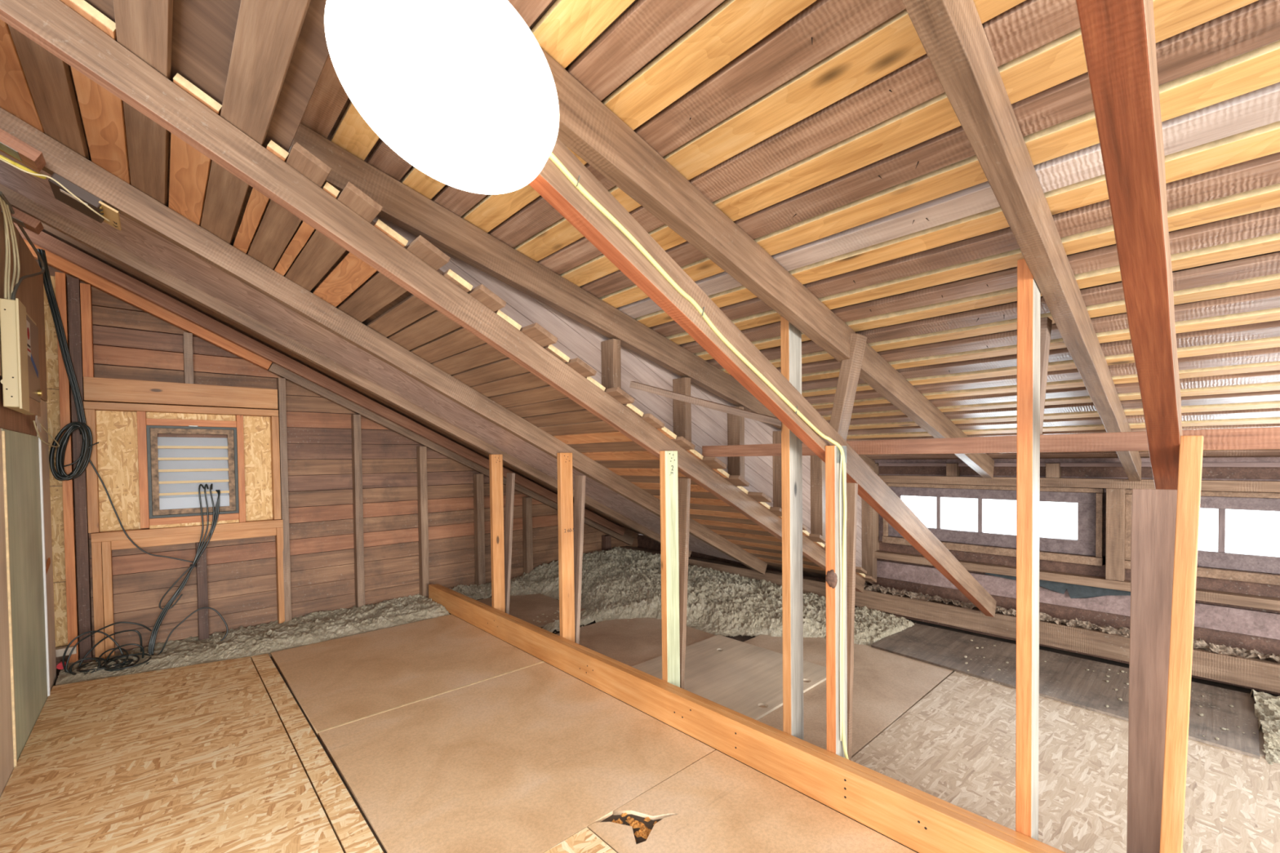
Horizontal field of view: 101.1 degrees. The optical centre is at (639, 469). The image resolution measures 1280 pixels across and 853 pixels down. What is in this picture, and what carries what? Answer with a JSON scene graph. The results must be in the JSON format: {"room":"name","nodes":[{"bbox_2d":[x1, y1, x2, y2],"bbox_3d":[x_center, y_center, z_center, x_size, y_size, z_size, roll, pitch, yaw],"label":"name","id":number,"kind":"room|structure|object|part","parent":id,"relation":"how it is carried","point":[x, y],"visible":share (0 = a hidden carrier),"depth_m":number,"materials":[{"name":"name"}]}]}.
{"room":"attic","nodes":[
{"label":"attic","id":0,"kind":"room"},
{"bbox_2d":[0,204,56,797],"bbox_3d":[-2.711,0.056,2.135,0.198,2.565,2.910,-2,2,-42],"label":"wall","id":1,"kind":"structure","parent":0,"point":[28,661],"depth_m":2.46,"materials":[{"name":"brown wood"}]},
{"bbox_3d":[-2.157,0.545,1.665,0.020,1.417,1.360,-2,2,-42],"label":"painted panel","id":2,"kind":"part","parent":1,"relation":"part of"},
{"bbox_3d":[-2.487,-0.278,1.992,0.012,0.216,2.300,-2,2,-42],"label":"panel","id":3,"kind":"part","parent":1,"relation":"part of","materials":[{"name":"red wood"}]},
{"bbox_2d":[0,297,42,416],"bbox_3d":[-2.789,-0.486,2.380,0.068,0.460,0.515,-2,2,-42],"label":"electrical box","id":4,"kind":"object","parent":1,"relation":"attached to","point":[22,393],"visible":1,"depth_m":2.21,"materials":[{"name":"beige plastic"}]},
{"bbox_2d":[0,195,10,299],"bbox_3d":[-2.640,-0.919,2.186,0.009,0.410,0.206,-2,2,-42],"label":"cable","id":5,"kind":"object","parent":4,"relation":"attached to","point":[1,200],"visible":0.94,"depth_m":2.23,"materials":[{"name":"beige plastic"}]},
{"bbox_2d":[3,217,8,298],"bbox_3d":[-2.654,-0.920,2.196,0.009,0.413,0.143,-2,2,-42],"label":"cable","id":6,"kind":"object","parent":4,"relation":"attached to","point":[6,271],"visible":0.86,"depth_m":2.23,"materials":[{"name":"beige plastic"}]},
{"bbox_2d":[1,198,16,299],"bbox_3d":[-2.690,-0.917,2.248,0.009,0.407,0.226,-2,2,-42],"label":"cable","id":7,"kind":"object","parent":4,"relation":"attached to","point":[14,274],"visible":0.94,"depth_m":2.29,"materials":[{"name":"beige plastic"}]},
{"bbox_2d":[5,204,20,297],"bbox_3d":[-2.717,-0.919,2.283,0.009,0.409,0.241,-2,2,-42],"label":"cable","id":8,"kind":"object","parent":4,"relation":"attached to","point":[7,206],"visible":0.71,"depth_m":2.34,"materials":[{"name":"beige plastic"}]},
{"bbox_2d":[0,191,44,300],"bbox_3d":[-2.887,-0.919,2.477,0.018,0.409,1.018,-2,2,-42],"label":"cable","id":9,"kind":"object","parent":4,"relation":"attached to","point":[17,285],"visible":0.9,"depth_m":2.44,"materials":[{"name":"grey plastic"}]},
{"bbox_3d":[-2.659,-0.486,2.269,0.008,0.460,0.175,-2,2,-42],"label":"plate","id":10,"kind":"part","parent":4,"relation":"part of","materials":[{"name":"beige ceramic"}]},
{"bbox_3d":[-2.833,-0.510,2.456,0.005,0.365,0.334,-2,2,-42],"label":"door","id":11,"kind":"part","parent":4,"relation":"part of","materials":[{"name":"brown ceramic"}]},
{"bbox_3d":[-2.831,-0.291,2.460,0.004,0.068,0.334,-2,2,-42],"label":"plate","id":12,"kind":"part","parent":4,"relation":"part of","materials":[{"name":"brown wood"}]},
{"bbox_2d":[0,206,44,234],"bbox_3d":[-2.743,-1.115,2.310,0.161,0.105,0.092,-2,2,-42],"label":"block","id":13,"kind":"object","parent":1,"relation":"attached to","point":[20,218],"visible":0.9,"depth_m":2.31,"materials":[{"name":"red wood"}]},
{"bbox_3d":[-2.605,-0.768,2.109,0.018,0.760,2.640,-2,2,-42],"label":"panel","id":14,"kind":"part","parent":1,"relation":"part of","materials":[{"name":"beige metal"}]},
{"bbox_3d":[-2.924,0.536,2.503,0.020,1.417,0.890,-2,2,-42],"label":"painted panel","id":15,"kind":"part","parent":1,"relation":"part of","materials":[{"name":"beige paint"}]},
{"bbox_2d":[32,420,59,447],"bbox_3d":[-3.239,-0.187,2.877,0.010,0.122,0.626,-2,2,-40],"label":"wire","id":16,"kind":"object","parent":1,"relation":"attached to","point":[34,424],"visible":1,"depth_m":2.83,"materials":[{"name":"beige"}]},
{"bbox_2d":[35,416,41,432],"bbox_3d":[-3.104,-0.233,2.717,0.002,0.079,0.163,-2,2,-42],"label":"paper tag","id":17,"kind":"object","parent":16,"relation":"attached to","point":[37,421],"visible":1,"depth_m":2.72,"materials":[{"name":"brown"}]},
{"bbox_3d":[-3.365,0.424,2.978,0.016,1.632,0.349,-2,2,-42],"label":"panel","id":18,"kind":"part","parent":1,"relation":"part of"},
{"bbox_2d":[22,238,639,668],"bbox_3d":[-2.017,-0.181,4.696,5.470,2.916,0.165,-2,2,-42],"label":"wall","id":19,"kind":"structure","parent":0,"point":[341,504],"depth_m":3.85,"materials":[{"name":"brown wood"}]},
{"bbox_3d":[-3.680,-0.845,3.210,0.181,0.696,0.003,-2,2,-42],"label":"osb panel","id":20,"kind":"part","parent":19,"relation":"part of","materials":[{"name":"beige wood"}]},
{"bbox_3d":[-3.672,-0.195,3.223,0.181,0.596,0.003,-2,2,-42],"label":"osb panel","id":21,"kind":"part","parent":19,"relation":"part of","materials":[{"name":"beige wood"}]},
{"bbox_3d":[-3.665,0.405,3.235,0.181,0.596,0.003,-2,2,-42],"label":"osb panel","id":22,"kind":"part","parent":19,"relation":"part of","materials":[{"name":"beige wood"}]},
{"bbox_3d":[-3.659,0.906,3.246,0.181,0.400,0.003,-2,2,-42],"label":"osb panel","id":23,"kind":"part","parent":19,"relation":"part of","materials":[{"name":"beige wood"}]},
{"bbox_2d":[36,248,99,480],"bbox_3d":[-3.440,-0.605,3.177,0.225,1.346,0.164,-2,2,-42],"label":"cable coil","id":24,"kind":"object","parent":19,"relation":"hanging from","point":[83,460],"visible":0.99,"depth_m":3.19,"materials":[{"name":"grey rubber"}]},
{"bbox_2d":[89,459,193,562],"bbox_3d":[-3.250,0.275,3.441,0.498,0.743,0.015,-2,2,-41],"label":"cable","id":25,"kind":"object","parent":24,"relation":"hanging from","point":[91,462],"visible":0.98,"depth_m":3.38,"materials":[{"name":"grey rubber"}]},
{"bbox_3d":[-3.420,0.009,3.455,0.191,0.780,0.003,-2,2,-42],"label":"osb panel","id":26,"kind":"part","parent":19,"relation":"part of","materials":[{"name":"beige wood"}]},
{"bbox_3d":[-3.379,-1.163,3.403,0.051,0.094,1.801,1,-24,48],"label":"rake plate","id":27,"kind":"part","parent":19,"relation":"part of","materials":[{"name":"orange wood"}]},
{"bbox_3d":[-3.129,-0.414,3.660,1.014,0.046,0.081,-2,2,-42],"label":"header plate","id":28,"kind":"part","parent":19,"relation":"part of","materials":[{"name":"brown wood"}]},
{"bbox_2d":[147,483,220,655],"bbox_3d":[-3.085,0.652,3.575,0.082,1.099,0.424,0,1,26],"label":"cable bundle","id":29,"kind":"object","parent":19,"relation":"attached to","point":[215,511],"visible":0.99,"depth_m":3.60,"materials":[{"name":"grey rubber"}]},
{"bbox_3d":[-3.107,0.420,3.682,1.010,0.057,0.091,-2,2,-42],"label":"sill rail","id":30,"kind":"part","parent":19,"relation":"part of","materials":[{"name":"brown wood"}]},
{"bbox_3d":[-3.140,-0.368,3.697,0.477,0.045,0.020,-2,2,-42],"label":"osb panel","id":31,"kind":"part","parent":19,"relation":"part of","materials":[{"name":"beige wood"}]},
{"bbox_3d":[-3.118,-0.322,3.674,0.477,0.045,0.076,-2,2,-42],"label":"vent rail","id":32,"kind":"part","parent":19,"relation":"part of","materials":[{"name":"orange wood"}]},
{"bbox_2d":[146,425,239,518],"bbox_3d":[-3.111,0.009,3.678,0.477,0.625,0.077,-2,2,-42],"label":"vent","id":33,"kind":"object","parent":19,"relation":"in","point":[180,498],"depth_m":3.67,"materials":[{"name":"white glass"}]},
{"bbox_3d":[-3.107,0.230,3.681,0.374,0.078,0.006,-2,2,-42],"label":"panel","id":34,"kind":"part","parent":33,"relation":"part of","materials":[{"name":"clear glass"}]},
{"bbox_3d":[-3.096,0.479,3.706,0.883,0.058,0.071,-2,2,-42],"label":"sill rail","id":35,"kind":"part","parent":19,"relation":"part of","materials":[{"name":"brown wood"}]},
{"bbox_3d":[-3.110,0.346,3.688,0.477,0.046,0.076,-2,2,-42],"label":"vent rail","id":36,"kind":"part","parent":19,"relation":"part of","materials":[{"name":"orange wood"}]},
{"bbox_3d":[-3.118,0.380,3.697,0.477,0.021,0.060,-2,2,-42],"label":"osb panel","id":37,"kind":"part","parent":19,"relation":"part of","materials":[{"name":"beige wood"}]},
{"bbox_3d":[-2.873,-0.008,3.956,0.172,0.780,0.003,-2,2,-42],"label":"osb panel","id":38,"kind":"part","parent":19,"relation":"part of","materials":[{"name":"beige wood"}]},
{"bbox_3d":[-1.437,0.050,5.196,0.052,0.092,4.003,1,-24,48],"label":"rake plate","id":39,"kind":"part","parent":19,"relation":"part of","materials":[{"name":"brown wood"}]},
{"bbox_2d":[0,0,876,585],"bbox_3d":[-0.056,-0.343,2.653,5.513,2.814,5.995,-2,2,-42],"label":"ceiling","id":40,"kind":"structure","parent":0,"point":[257,64],"depth_m":1.98,"materials":[{"name":"brown wood"}]},
{"bbox_2d":[13,222,625,535],"bbox_3d":[-2.067,-0.430,4.509,5.053,2.530,0.053,-2,2,-42],"label":"rafter","id":41,"kind":"object","parent":40,"relation":"attached to","point":[43,240],"visible":0.87,"depth_m":3.84,"materials":[{"name":"red wood"}]},
{"bbox_3d":[-1.774,-0.450,4.190,5.568,0.010,1.250,32,-15,-38],"label":"plywood panel","id":42,"kind":"part","parent":40,"relation":"part of","materials":[{"name":"brown wood"}]},
{"bbox_2d":[0,183,691,557],"bbox_3d":[-1.348,-0.312,3.734,5.063,2.553,0.050,-2,2,-42],"label":"rafter","id":43,"kind":"object","parent":40,"relation":"attached to","point":[16,200],"visible":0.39,"depth_m":2.98,"materials":[{"name":"brown wood"}]},
{"bbox_3d":[-1.071,-0.313,3.401,5.568,0.010,0.870,32,-18,-38],"label":"plywood panel","id":44,"kind":"part","parent":40,"relation":"part of","materials":[{"name":"brown wood"}]},
{"bbox_2d":[0,107,767,574],"bbox_3d":[-0.743,-0.267,3.074,5.066,2.547,0.057,-2,2,-42],"label":"rafter","id":45,"kind":"object","parent":40,"relation":"attached to","point":[131,202],"visible":0.91,"depth_m":2.34,"materials":[{"name":"brown wood"}]},
{"bbox_2d":[0,128,46,172],"bbox_3d":[-2.061,-1.061,1.714,0.161,0.105,0.092,-2,2,-42],"label":"block","id":46,"kind":"object","parent":45,"relation":"attached to","point":[11,145],"visible":1,"depth_m":1.72,"materials":[{"name":"red wood"}]},
{"bbox_2d":[48,173,121,231],"bbox_3d":[-2.062,-0.996,1.964,0.174,0.096,0.200,-2,2,-42],"label":"box","id":47,"kind":"object","parent":45,"relation":"attached to","point":[60,193],"visible":0.94,"depth_m":1.92,"materials":[{"name":"brown plastic"}]},
{"bbox_2d":[0,154,46,179],"bbox_3d":[-2.172,-1.077,1.700,0.058,0.139,0.343,0,1,38],"label":"cable","id":48,"kind":"object","parent":47,"relation":"attached to","point":[2,157],"visible":0.7,"depth_m":1.78,"materials":[{"name":"yellow plastic"}]},
{"bbox_2d":[0,158,110,222],"bbox_3d":[-2.106,-1.024,1.750,0.086,0.201,0.499,0,1,36],"label":"wire","id":49,"kind":"object","parent":47,"relation":"attached to","point":[1,159],"visible":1,"depth_m":1.81,"materials":[{"name":"beige"}]},
{"bbox_3d":[-2.017,-0.964,2.006,0.200,0.008,0.055,1,-24,48],"label":"terminal plate","id":50,"kind":"part","parent":47,"relation":"part of","materials":[{"name":"brown metal"}]},
{"bbox_2d":[0,0,865,592],"bbox_3d":[-0.131,-0.260,2.405,5.065,2.549,0.057,-2,2,-42],"label":"rafter","id":51,"kind":"object","parent":40,"relation":"attached to","point":[51,24],"visible":0.87,"depth_m":1.60,"materials":[{"name":"brown wood"}]},
{"bbox_2d":[528,137,996,617],"bbox_3d":[0.465,-0.249,1.778,5.098,2.567,0.057,-2,2,-42],"label":"rafter","id":52,"kind":"object","parent":40,"relation":"attached to","point":[551,184],"visible":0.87,"depth_m":1.53,"materials":[{"name":"brown wood"}]},
{"bbox_2d":[324,0,559,194],"bbox_3d":[-0.350,-0.690,0.962,0.382,0.217,0.404,-2,2,-42],"label":"ceiling lamp","id":53,"kind":"object","parent":52,"relation":"attached to","point":[464,91],"visible":1,"depth_m":0.92,"materials":[{"name":"white"}]},
{"bbox_2d":[548,152,848,759],"bbox_3d":[0.268,0.236,1.550,1.359,1.925,0.066,-2,2,-40],"label":"cable","id":54,"kind":"object","parent":52,"relation":"attached to","point":[553,157],"visible":0.88,"depth_m":1.56,"materials":[{"name":"beige plastic"}]},
{"bbox_2d":[702,426,1279,457],"bbox_3d":[1.287,-0.086,1.813,0.092,0.059,2.738,-2,2,-42],"label":"purlin","id":55,"kind":"object","parent":52,"relation":"on","point":[1242,438],"visible":0.7,"depth_m":1.71,"materials":[{"name":"red wood"}]},
{"bbox_2d":[829,333,866,440],"bbox_3d":[0.882,-0.345,2.247,0.092,0.449,0.139,-2,2,-43],"label":"strut","id":56,"kind":"object","parent":55,"relation":"on","point":[848,378],"visible":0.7,"depth_m":2.22,"materials":[{"name":"brown wood"}]},
{"bbox_2d":[1040,316,1052,435],"bbox_3d":[1.324,-0.306,1.750,0.072,0.381,0.062,-2,2,-42],"label":"strut","id":57,"kind":"object","parent":55,"relation":"on","point":[1046,323],"visible":0.4,"depth_m":1.72,"materials":[{"name":"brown wood"}]},
{"bbox_2d":[337,194,876,584],"bbox_3d":[0.404,-0.045,2.958,4.090,2.108,0.111,-2,2,-42],"label":"wall","id":58,"kind":"structure","parent":0,"point":[615,365],"depth_m":2.77,"materials":[{"name":"brown wood"}]},
{"bbox_2d":[285,123,875,471],"bbox_3d":[0.416,-0.490,2.917,3.973,1.181,0.057,-2,2,-42],"label":"rafter","id":59,"kind":"object","parent":58,"relation":"on","point":[403,206],"visible":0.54,"depth_m":2.04,"materials":[{"name":"brown wood"}]},
{"bbox_2d":[50,595,1279,852],"bbox_3d":[0.975,1.260,0.769,6.420,0.045,10.200,-2,2,-42],"label":"floor","id":60,"kind":"structure","parent":0,"point":[649,824],"depth_m":2.83,"materials":[{"name":"brown wood"}]},
{"bbox_2d":[0,656,343,852],"bbox_3d":[-0.694,1.250,0.759,0.880,0.014,6.840,-2,2,-42],"label":"sheet","id":61,"kind":"object","parent":60,"relation":"on","point":[196,758],"visible":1,"depth_m":2.12,"materials":[{"name":"beige wood"}]},
{"bbox_2d":[55,593,449,685],"bbox_3d":[-2.555,1.177,3.774,2.197,0.091,0.709,-2,2,-42],"label":"insulation","id":62,"kind":"object","parent":60,"relation":"on","point":[313,628],"visible":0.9,"depth_m":3.68},
{"bbox_2d":[56,661,66,669],"bbox_3d":[-3.455,1.171,3.146,0.040,0.040,0.030,-2,2,-42],"label":"plug","id":63,"kind":"object","parent":62,"relation":"on","point":[60,666],"visible":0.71,"depth_m":3.13,"materials":[{"name":"red plastic"}]},
{"bbox_2d":[62,607,228,675],"bbox_3d":[-3.102,1.075,3.343,0.778,0.273,0.250,-2,2,-42],"label":"pile","id":64,"kind":"object","parent":62,"relation":"on","point":[98,660],"visible":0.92,"depth_m":3.25,"materials":[{"name":"grey rubber"}]},
{"bbox_2d":[251,653,383,852],"bbox_3d":[-0.254,1.240,1.001,0.090,0.014,6.603,-2,2,-42],"label":"plank","id":65,"kind":"object","parent":60,"relation":"on","point":[353,834],"visible":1,"depth_m":2.14,"materials":[{"name":"beige wood"}]},
{"bbox_2d":[270,614,542,733],"bbox_3d":[-1.515,1.206,3.364,1.216,0.014,1.388,-2,2,-42],"label":"sheet","id":66,"kind":"object","parent":60,"relation":"on","point":[342,680],"visible":0.92,"depth_m":3.22,"materials":[{"name":"brown wood"}]},
{"bbox_2d":[317,661,715,852],"bbox_3d":[-0.587,1.216,2.350,1.216,0.015,1.369,-2,2,-42],"label":"sheet","id":67,"kind":"object","parent":60,"relation":"on","point":[526,759],"visible":0.94,"depth_m":2.19,"materials":[{"name":"brown wood"}]},
{"bbox_2d":[476,593,586,627],"bbox_3d":[-1.008,1.178,4.423,0.770,0.014,1.030,-2,2,-42],"label":"sheet","id":68,"kind":"object","parent":60,"relation":"on","point":[526,608],"visible":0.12,"depth_m":4.45,"materials":[{"name":"brown wood"}]},
{"bbox_2d":[488,454,505,612],"bbox_3d":[-1.065,0.534,3.935,0.090,1.292,0.039,-2,2,-42],"label":"post","id":69,"kind":"object","parent":68,"relation":"on","point":[495,461],"visible":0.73,"depth_m":3.92,"materials":[{"name":"brown wood"}]},
{"bbox_2d":[503,472,515,614],"bbox_3d":[-1.011,0.603,4.023,0.099,1.150,0.090,-2,2,-42],"label":"prop","id":70,"kind":"object","parent":68,"relation":"on","point":[510,480],"visible":0.7,"depth_m":4.00,"materials":[{"name":"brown wood"}]},
{"bbox_2d":[544,827,616,852],"bbox_3d":[0.918,1.242,0.197,0.529,0.014,3.833,-2,2,-42],"label":"sheet","id":71,"kind":"object","parent":60,"relation":"on","point":[584,841],"visible":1,"depth_m":1.71,"materials":[{"name":"beige wood"}]},
{"bbox_2d":[556,617,715,666],"bbox_3d":[-0.054,1.184,3.581,1.040,0.014,1.020,-2,2,-42],"label":"sheet","id":72,"kind":"object","parent":60,"relation":"on","point":[633,642],"visible":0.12,"depth_m":3.66,"materials":[{"name":"brown wood"}]},
{"bbox_2d":[556,453,574,642],"bbox_3d":[-0.456,0.542,3.273,0.095,1.290,0.039,-2,2,-42],"label":"post","id":73,"kind":"object","parent":72,"relation":"on","point":[565,478],"visible":0.98,"depth_m":3.25,"materials":[{"name":"brown wood"}]},
{"bbox_2d":[573,475,586,644],"bbox_3d":[-0.404,0.612,3.359,0.099,1.145,0.090,-2,2,-43],"label":"prop","id":74,"kind":"object","parent":72,"relation":"on","point":[580,481],"visible":0.6,"depth_m":3.33,"materials":[{"name":"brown wood"}]},
{"bbox_2d":[428,583,1066,852],"bbox_3d":[0.048,1.117,2.583,0.036,0.160,5.630,-2,2,-42],"label":"board","id":75,"kind":"object","parent":60,"relation":"on","point":[918,824],"visible":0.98,"depth_m":2.06,"materials":[{"name":"brown wood"}]},
{"bbox_2d":[587,750,916,852],"bbox_3d":[1.368,1.229,0.608,0.683,0.014,3.833,-2,2,-42],"label":"sheet","id":76,"kind":"object","parent":60,"relation":"on","point":[718,803],"visible":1,"depth_m":1.81,"materials":[{"name":"brown wood"}]},
{"bbox_2d":[611,813,657,840],"bbox_3d":[-0.011,1.222,1.813,0.145,0.010,0.166,-2,2,-42],"label":"crumbs","id":77,"kind":"object","parent":76,"relation":"on","point":[644,831],"visible":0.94,"depth_m":1.81,"materials":[{"name":"orange"}]},
{"bbox_2d":[742,634,954,757],"bbox_3d":[0.883,1.186,2.965,1.590,0.014,1.134,-2,2,-42],"label":"sheet","id":78,"kind":"object","parent":60,"relation":"on","point":[886,685],"visible":0.21,"depth_m":2.81,"materials":[{"name":"brown wood"}]},
{"bbox_2d":[659,450,679,687],"bbox_3d":[0.150,0.551,2.607,0.090,1.285,0.039,-2,2,-42],"label":"post","id":79,"kind":"object","parent":78,"relation":"on","point":[668,459],"visible":0.98,"depth_m":2.58,"materials":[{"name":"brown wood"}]},
{"bbox_2d":[631,634,826,719],"bbox_3d":[0.496,1.175,3.037,0.947,0.012,0.875,-2,2,-42],"label":"plywood sheet","id":80,"kind":"object","parent":78,"relation":"on","point":[740,677],"visible":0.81,"depth_m":3.01,"materials":[{"name":"grey wood"}]},
{"bbox_2d":[677,478,690,688],"bbox_3d":[0.203,0.618,2.693,0.095,1.145,0.089,-2,2,-42],"label":"prop","id":81,"kind":"object","parent":80,"relation":"on","point":[684,484],"visible":0.46,"depth_m":2.67,"materials":[{"name":"brown wood"}]},
{"bbox_2d":[780,315,803,740],"bbox_3d":[0.608,0.299,2.100,0.092,1.800,0.038,-2,2,-42],"label":"post","id":82,"kind":"object","parent":78,"relation":"on","point":[790,335],"visible":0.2,"depth_m":2.08,"materials":[{"name":"brown wood"}]},
{"bbox_2d":[629,381,781,426],"bbox_3d":[0.305,-0.279,2.257,0.755,0.252,0.036,0,1,23],"label":"batten","id":83,"kind":"object","parent":82,"relation":"attached to","point":[708,404],"visible":0.77,"depth_m":2.25,"materials":[{"name":"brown wood"}]},
{"bbox_2d":[449,546,1279,764],"bbox_3d":[0.888,1.059,3.459,2.277,0.254,5.798,-2,2,-42],"label":"insulation","id":84,"kind":"object","parent":60,"relation":"on","point":[619,583],"visible":0.71,"depth_m":4.24},
{"bbox_2d":[851,671,1279,852],"bbox_3d":[2.648,1.195,1.491,2.235,0.014,3.408,-2,2,-42],"label":"sheet","id":85,"kind":"object","parent":60,"relation":"on","point":[956,745],"visible":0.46,"depth_m":2.07,"materials":[{"name":"beige wood"}]},
{"bbox_2d":[825,445,847,757],"bbox_3d":[0.734,0.556,1.963,0.096,1.288,0.046,-2,2,-42],"label":"post","id":86,"kind":"object","parent":85,"relation":"on","point":[833,455],"visible":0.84,"depth_m":1.94,"materials":[{"name":"orange wood"}]},
{"bbox_2d":[839,454,842,741],"bbox_3d":[0.740,0.466,1.937,0.020,1.070,0.006,-2,2,-42],"label":"wire","id":87,"kind":"object","parent":86,"relation":"attached to","point":[841,460],"visible":1,"depth_m":1.93,"materials":[{"name":"beige"}]},
{"bbox_2d":[846,482,857,760],"bbox_3d":[0.789,0.625,2.053,0.092,1.145,0.087,-2,2,-42],"label":"prop","id":88,"kind":"object","parent":85,"relation":"on","point":[851,488],"visible":0.27,"depth_m":2.02,"materials":[{"name":"brown wood"}]},
{"bbox_2d":[1015,258,1040,840],"bbox_3d":[1.127,0.304,1.530,0.090,1.800,0.038,-2,2,-42],"label":"post","id":89,"kind":"object","parent":85,"relation":"on","point":[1028,294],"visible":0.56,"depth_m":1.50,"materials":[{"name":"orange wood"}]},
{"bbox_2d":[871,622,1259,759],"bbox_3d":[2.270,1.154,3.010,0.820,0.012,1.660,-2,2,-42],"label":"plywood sheet","id":90,"kind":"object","parent":85,"relation":"on","point":[1064,678],"visible":0.71,"depth_m":2.88,"materials":[{"name":"grey wood"}]},
{"bbox_2d":[533,605,1267,752],"bbox_3d":[1.073,1.149,3.483,4.058,0.010,1.162,0,1,27],"label":"tufts","id":91,"kind":"object","parent":90,"relation":"on","point":[539,621],"visible":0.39,"depth_m":2.90,"materials":[{"name":"grey"}]},
{"bbox_2d":[1126,488,1177,852],"bbox_3d":[1.374,0.628,1.411,0.095,1.150,0.095,-2,2,-42],"label":"prop","id":92,"kind":"object","parent":85,"relation":"on","point":[1153,511],"visible":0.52,"depth_m":1.41,"materials":[{"name":"brown wood"}]},
{"bbox_2d":[1159,435,1204,852],"bbox_3d":[1.339,0.562,1.308,0.090,1.288,0.039,-2,3,-42],"label":"post","id":93,"kind":"object","parent":85,"relation":"on","point":[1191,447],"visible":1,"depth_m":1.27,"materials":[{"name":"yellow wood"}]},
{"bbox_2d":[1075,0,1182,489],"bbox_3d":[0.379,-0.685,0.458,3.205,1.646,0.060,-2,2,-42],"label":"rafter","id":94,"kind":"object","parent":93,"relation":"on","point":[1118,36],"visible":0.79,"depth_m":0.77,"materials":[{"name":"brown wood"}]},
{"bbox_2d":[300,0,1279,459],"bbox_3d":[1.369,-0.579,1.925,4.203,1.146,2.900,-2,2,-42],"label":"ceiling","id":95,"kind":"structure","parent":0,"point":[828,131],"depth_m":1.39,"materials":[{"name":"brown wood"}]},
{"bbox_2d":[540,47,994,478],"bbox_3d":[0.946,-0.491,2.293,4.033,1.197,0.061,-2,2,-42],"label":"rafter","id":96,"kind":"object","parent":95,"relation":"attached to","point":[587,126],"visible":0.8,"depth_m":1.60,"materials":[{"name":"brown wood"}]},
{"bbox_2d":[902,0,1142,481],"bbox_3d":[1.444,-0.487,1.750,4.031,1.204,0.055,-2,2,-42],"label":"rafter","id":97,"kind":"object","parent":95,"relation":"attached to","point":[952,34],"visible":0.92,"depth_m":1.17,"materials":[{"name":"brown wood"}]},
{"bbox_2d":[620,457,1279,695],"bbox_3d":[1.794,0.559,4.358,0.318,1.360,5.900,-2,2,-42],"label":"wall","id":98,"kind":"structure","parent":0,"point":[1233,614],"depth_m":3.32,"materials":[{"name":"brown wood"}]},
{"bbox_3d":[1.758,1.026,4.262,0.116,0.152,5.800,-2,2,-42],"label":"wall plate","id":99,"kind":"part","parent":98,"relation":"part of","materials":[{"name":"brown wood"}]},
{"bbox_2d":[882,482,1103,566],"bbox_3d":[2.443,0.354,3.788,0.090,0.482,1.345,-2,2,-42],"label":"window","id":100,"kind":"structure","parent":98,"relation":"in","point":[1089,542],"depth_m":3.65,"materials":[{"name":"brown wood"}]},
{"bbox_3d":[1.835,1.077,4.333,0.101,0.130,5.800,-2,2,-42],"label":"wall plate","id":101,"kind":"part","parent":98,"relation":"part of","materials":[{"name":"brown wood"}]},
{"bbox_2d":[863,583,1279,663],"bbox_3d":[2.771,0.979,3.257,0.227,0.120,2.856,-2,2,-42],"label":"insulation","id":102,"kind":"object","parent":98,"relation":"on","point":[1197,643],"visible":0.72,"depth_m":3.24},
{"bbox_3d":[2.837,0.700,3.294,0.080,0.053,2.920,-2,2,-42],"label":"sill rail","id":103,"kind":"part","parent":98,"relation":"part of","materials":[{"name":"brown wood"}]},
{"bbox_2d":[1124,488,1279,585],"bbox_3d":[3.415,0.364,2.725,0.090,0.482,1.335,-2,2,-42],"label":"window","id":104,"kind":"structure","parent":98,"relation":"in","point":[1222,500],"depth_m":2.89,"materials":[{"name":"brown wood"}]},
{"bbox_3d":[3.432,0.353,2.740,0.045,0.400,1.275,-2,2,-42],"label":"frame","id":105,"kind":"part","parent":104,"relation":"part of","materials":[{"name":"brown wood"}]}
]}

